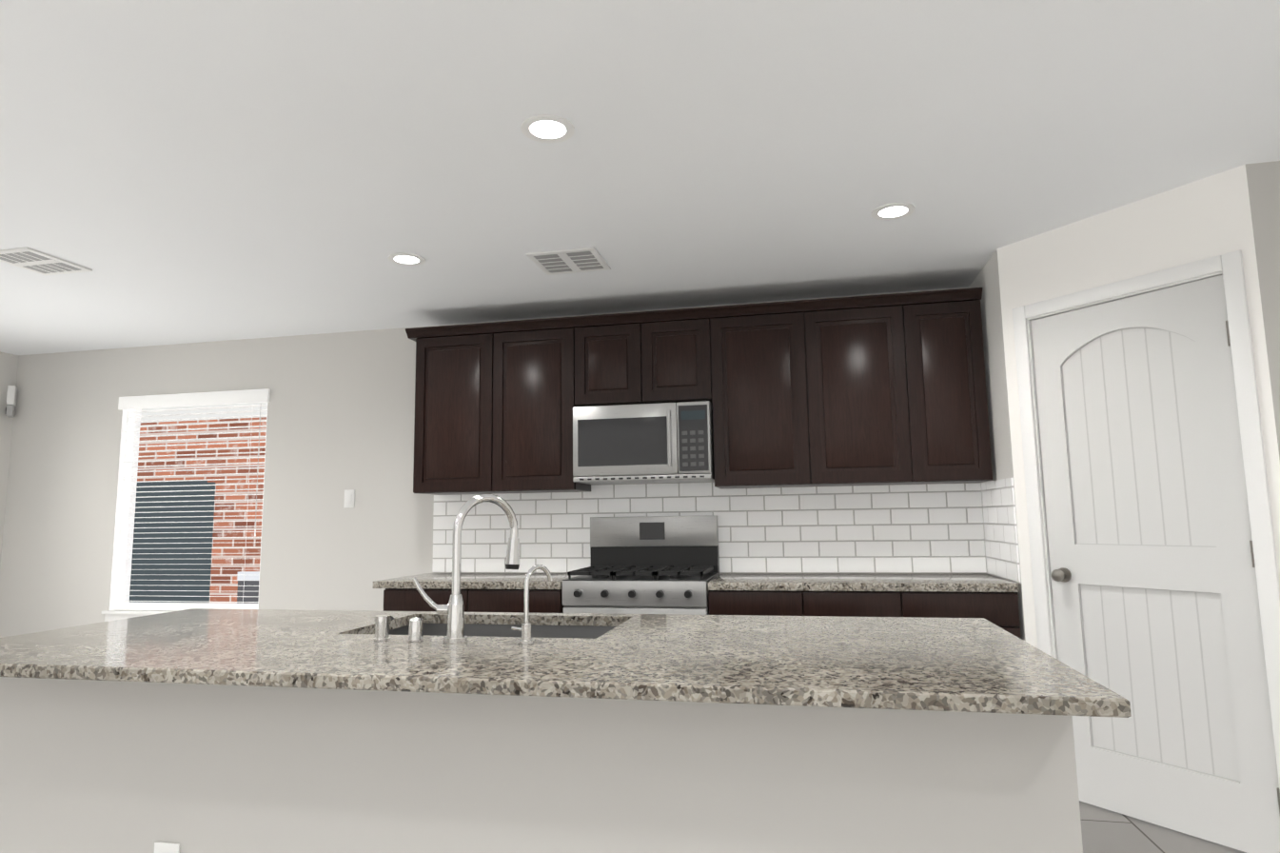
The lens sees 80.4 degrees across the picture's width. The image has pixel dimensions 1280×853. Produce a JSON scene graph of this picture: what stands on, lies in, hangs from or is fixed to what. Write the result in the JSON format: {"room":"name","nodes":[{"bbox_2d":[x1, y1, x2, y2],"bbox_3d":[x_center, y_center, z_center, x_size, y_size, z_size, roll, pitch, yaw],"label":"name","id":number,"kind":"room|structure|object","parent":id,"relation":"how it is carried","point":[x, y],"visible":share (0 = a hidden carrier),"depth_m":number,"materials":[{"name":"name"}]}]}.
{"room":"kitchen","nodes":[
{"label":"kitchen","id":0,"kind":"room"},
{"bbox_2d":[0,351,19,569],"bbox_3d":[-5.543,0.265,1.684,0.120,2.520,7.970,-2,-7,12],"label":"wall","id":1,"kind":"structure","parent":0,"point":[9,364],"depth_m":5.57,"materials":[{"name":"paint"}]},
{"bbox_2d":[5,385,17,417],"bbox_3d":[-4.630,-0.183,5.580,0.110,0.225,0.110,-2,-7,12],"label":"detector","id":2,"kind":"object","parent":1,"relation":"attached to","point":[11,394],"visible":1,"depth_m":5.54,"materials":[{"name":"white plastic"}]},
{"bbox_2d":[0,287,988,637],"bbox_3d":[-0.562,0.562,4.743,8.580,2.520,0.120,-2,-7,12],"label":"wall","id":3,"kind":"structure","parent":0,"point":[341,415],"depth_m":5.17,"materials":[{"name":"paint"}]},
{"bbox_2d":[101,610,172,621],"bbox_3d":[-3.111,1.301,5.160,1.250,0.084,0.094,-2,-7,12],"label":"sill","id":4,"kind":"structure","parent":3,"relation":"attached to","point":[112,615],"depth_m":5.22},
{"bbox_2d":[109,408,267,610],"bbox_3d":[-3.113,0.522,5.295,1.190,1.495,0.113,-2,-7,12],"label":"window","id":5,"kind":"structure","parent":3,"relation":"in","point":[119,566],"depth_m":5.38,"materials":[{"name":"plastic"}]},
{"bbox_2d":[110,388,270,610],"bbox_3d":[-3.123,0.512,5.253,1.222,1.497,0.074,-2,-7,12],"label":"window blinds","id":6,"kind":"object","parent":5,"relation":"attached to","point":[247,396],"visible":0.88,"depth_m":5.28,"materials":[{"name":"white plastic"}]},
{"bbox_2d":[343,489,354,507],"bbox_3d":[-1.910,0.474,4.976,0.074,0.118,0.008,-2,-7,12],"label":"switch plate","id":7,"kind":"object","parent":3,"relation":"attached to","point":[349,497],"visible":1,"depth_m":4.97,"materials":[{"name":"white plastic"}]},
{"bbox_2d":[405,287,992,494],"bbox_3d":[0.222,-0.141,4.389,3.270,0.995,0.392,-2,-7,12],"label":"upper cabinet","id":8,"kind":"object","parent":3,"relation":"attached to","point":[879,389],"visible":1,"depth_m":4.17,"materials":[{"name":"brown wood"}]},
{"bbox_2d":[572,400,714,484],"bbox_3d":[0.037,0.105,4.365,0.778,0.425,0.443,-2,-7,12],"label":"over-the-range microwave","id":9,"kind":"object","parent":8,"relation":"attached to","point":[647,443],"visible":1,"depth_m":4.20,"materials":[{"name":"silver metal"}]},
{"bbox_2d":[0,0,1279,354],"bbox_3d":[-1.426,-1.190,0.970,8.940,0.080,8.570,-2,-7,12],"label":"ceiling","id":10,"kind":"structure","parent":0,"point":[179,171],"depth_m":2.62,"materials":[{"name":"paint"}]},
{"bbox_2d":[0,247,92,275],"bbox_3d":[-2.927,-0.797,3.676,0.290,0.010,0.330,-2,-7,12],"label":"ceiling vent","id":11,"kind":"object","parent":10,"relation":"in","point":[35,261],"visible":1,"depth_m":3.67,"materials":[{"name":"white metal"}]},
{"bbox_2d":[388,252,425,265],"bbox_3d":[-1.145,-0.820,3.717,0.176,0.006,0.176,-2,-7,12],"label":"recessed light","id":12,"kind":"object","parent":10,"relation":"in","point":[404,259],"visible":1,"depth_m":3.71,"materials":[{"name":"white plastic"}]},
{"bbox_2d":[520,114,574,142],"bbox_3d":[-0.304,-0.979,2.495,0.176,0.006,0.176,-2,-7,12],"label":"recessed light","id":13,"kind":"object","parent":10,"relation":"in","point":[547,128],"visible":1,"depth_m":2.49,"materials":[{"name":"white plastic"}]},
{"bbox_2d":[525,246,610,275],"bbox_3d":[-0.352,-0.822,3.779,0.345,0.010,0.320,-2,-7,12],"label":"ceiling vent","id":14,"kind":"object","parent":10,"relation":"in","point":[570,261],"visible":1,"depth_m":3.76,"materials":[{"name":"white metal"}]},
{"bbox_2d":[871,202,915,219],"bbox_3d":[1.075,-0.912,3.215,0.176,0.006,0.176,-2,-7,12],"label":"recessed light","id":15,"kind":"object","parent":10,"relation":"in","point":[893,210],"visible":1,"depth_m":3.21,"materials":[{"name":"white plastic"}]},
{"bbox_2d":[968,164,1279,648],"bbox_3d":[2.122,0.363,3.414,0.764,2.520,1.385,-2,-7,12],"label":"wall","id":16,"kind":"structure","parent":0,"point":[1207,217],"depth_m":3.27,"materials":[{"name":"paint"}]},
{"bbox_2d":[1012,249,1279,789],"bbox_3d":[2.041,0.485,3.087,0.666,2.201,0.706,-2,-7,12],"label":"door frame","id":17,"kind":"structure","parent":16,"relation":"attached to","point":[1229,266],"depth_m":2.88,"materials":[{"name":"white wood"}]},
{"bbox_2d":[1030,275,1279,852],"bbox_3d":[2.046,0.515,3.091,0.574,2.118,0.606,-2,-7,12],"label":"pantry door","id":18,"kind":"structure","parent":16,"relation":"in","point":[1157,618],"depth_m":3.03,"materials":[{"name":"white wood"}]},
{"bbox_2d":[1079,800,1246,852],"bbox_3d":[-1.389,1.381,0.660,8.940,0.060,8.570,-2,-7,12],"label":"floor","id":19,"kind":"structure","parent":0,"point":[1103,830],"depth_m":2.90,"materials":[{"name":"tile"}]},
{"bbox_2d":[373,572,579,612],"bbox_3d":[-0.874,1.324,4.319,1.083,0.915,0.631,-2,-7,12],"label":"base cabinet","id":20,"kind":"object","parent":19,"relation":"on","point":[492,592],"visible":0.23,"depth_m":4.08,"materials":[{"name":"wood"}]},
{"bbox_2d":[0,608,1131,852],"bbox_3d":[-0.441,1.050,2.098,2.899,0.915,1.095,-2,-7,12],"label":"kitchen island","id":21,"kind":"object","parent":19,"relation":"on","point":[202,730],"visible":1,"depth_m":1.77,"materials":[{"name":"paint"}]},
{"bbox_2d":[154,841,179,852],"bbox_3d":[-1.195,1.111,1.907,0.074,0.118,0.008,-2,-7,12],"label":"outlet","id":22,"kind":"object","parent":21,"relation":"attached to","point":[165,847],"visible":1,"depth_m":1.91,"materials":[{"name":"white plastic"}]},
{"bbox_2d":[373,614,393,641],"bbox_3d":[-0.713,0.561,2.121,0.044,0.066,0.078,-2,-7,12],"label":"soap dispenser","id":23,"kind":"object","parent":21,"relation":"on","point":[382,628],"visible":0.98,"depth_m":2.09,"materials":[{"name":"silver metal"}]},
{"bbox_2d":[407,616,423,641],"bbox_3d":[-0.617,0.556,2.083,0.042,0.064,0.042,-2,-7,12],"label":"air gap","id":24,"kind":"object","parent":21,"relation":"in","point":[415,631],"visible":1,"depth_m":2.07,"materials":[{"name":"silver metal"}]},
{"bbox_2d":[413,493,519,643],"bbox_3d":[-0.489,0.394,2.156,0.241,0.401,0.221,-2,-7,12],"label":"faucet","id":25,"kind":"object","parent":21,"relation":"on","point":[453,609],"visible":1,"depth_m":2.08,"materials":[{"name":"silver metal"}]},
{"bbox_2d":[511,564,551,644],"bbox_3d":[-0.294,0.477,2.049,0.091,0.204,0.094,-2,-7,12],"label":"faucet","id":26,"kind":"object","parent":21,"relation":"on","point":[525,630],"visible":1,"depth_m":2.02,"materials":[{"name":"silver metal"}]},
{"bbox_2d":[562,514,719,614],"bbox_3d":[0.026,1.119,4.125,0.758,1.250,0.676,-2,-7,12],"label":"range","id":27,"kind":"object","parent":19,"relation":"on","point":[656,564],"visible":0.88,"depth_m":4.29,"materials":[{"name":"silver metal"}]},
{"bbox_2d":[707,572,1021,638],"bbox_3d":[1.116,1.244,3.901,1.443,0.915,0.631,-2,-7,12],"label":"base cabinet","id":28,"kind":"object","parent":19,"relation":"on","point":[992,599],"visible":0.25,"depth_m":3.67,"materials":[{"name":"wood"}]},
{"bbox_2d":[432,477,1021,583],"bbox_3d":[0.222,0.563,4.183,3.279,0.527,0.635,-2,-7,12],"label":"tile backsplash","id":29,"kind":"structure","parent":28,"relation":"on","point":[917,528],"depth_m":4.36,"materials":[{"name":"white tile"}]},
{"bbox_2d":[1245,160,1279,459],"bbox_3d":[2.757,0.259,2.628,0.956,2.520,0.100,-2,-7,12],"label":"wall","id":30,"kind":"structure","parent":0,"point":[1263,179],"depth_m":2.78,"materials":[{"name":"paint"}]},
{"label":"outside","id":31,"kind":"structure","parent":0,"visible":0},
{"bbox_3d":[-5.222,1.768,3.411,14.000,0.060,11.000,-2,-7,12],"label":"ground","id":32,"kind":"structure","parent":31,"visible":0},
{"bbox_2d":[129,480,215,602],"bbox_3d":[-4.365,1.294,6.602,1.400,1.620,0.050,-2,-7,12],"label":"window","id":33,"kind":"structure","parent":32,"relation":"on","point":[145,576],"depth_m":6.54,"materials":[{"name":"black"}]},
{"bbox_2d":[137,401,267,603],"bbox_3d":[-2.064,-0.403,6.924,6.100,5.000,0.150,-2,-7,12],"label":"brick wall","id":34,"kind":"structure","parent":32,"relation":"on","point":[231,572],"depth_m":7.18,"materials":[{"name":"red brick"}]}
]}

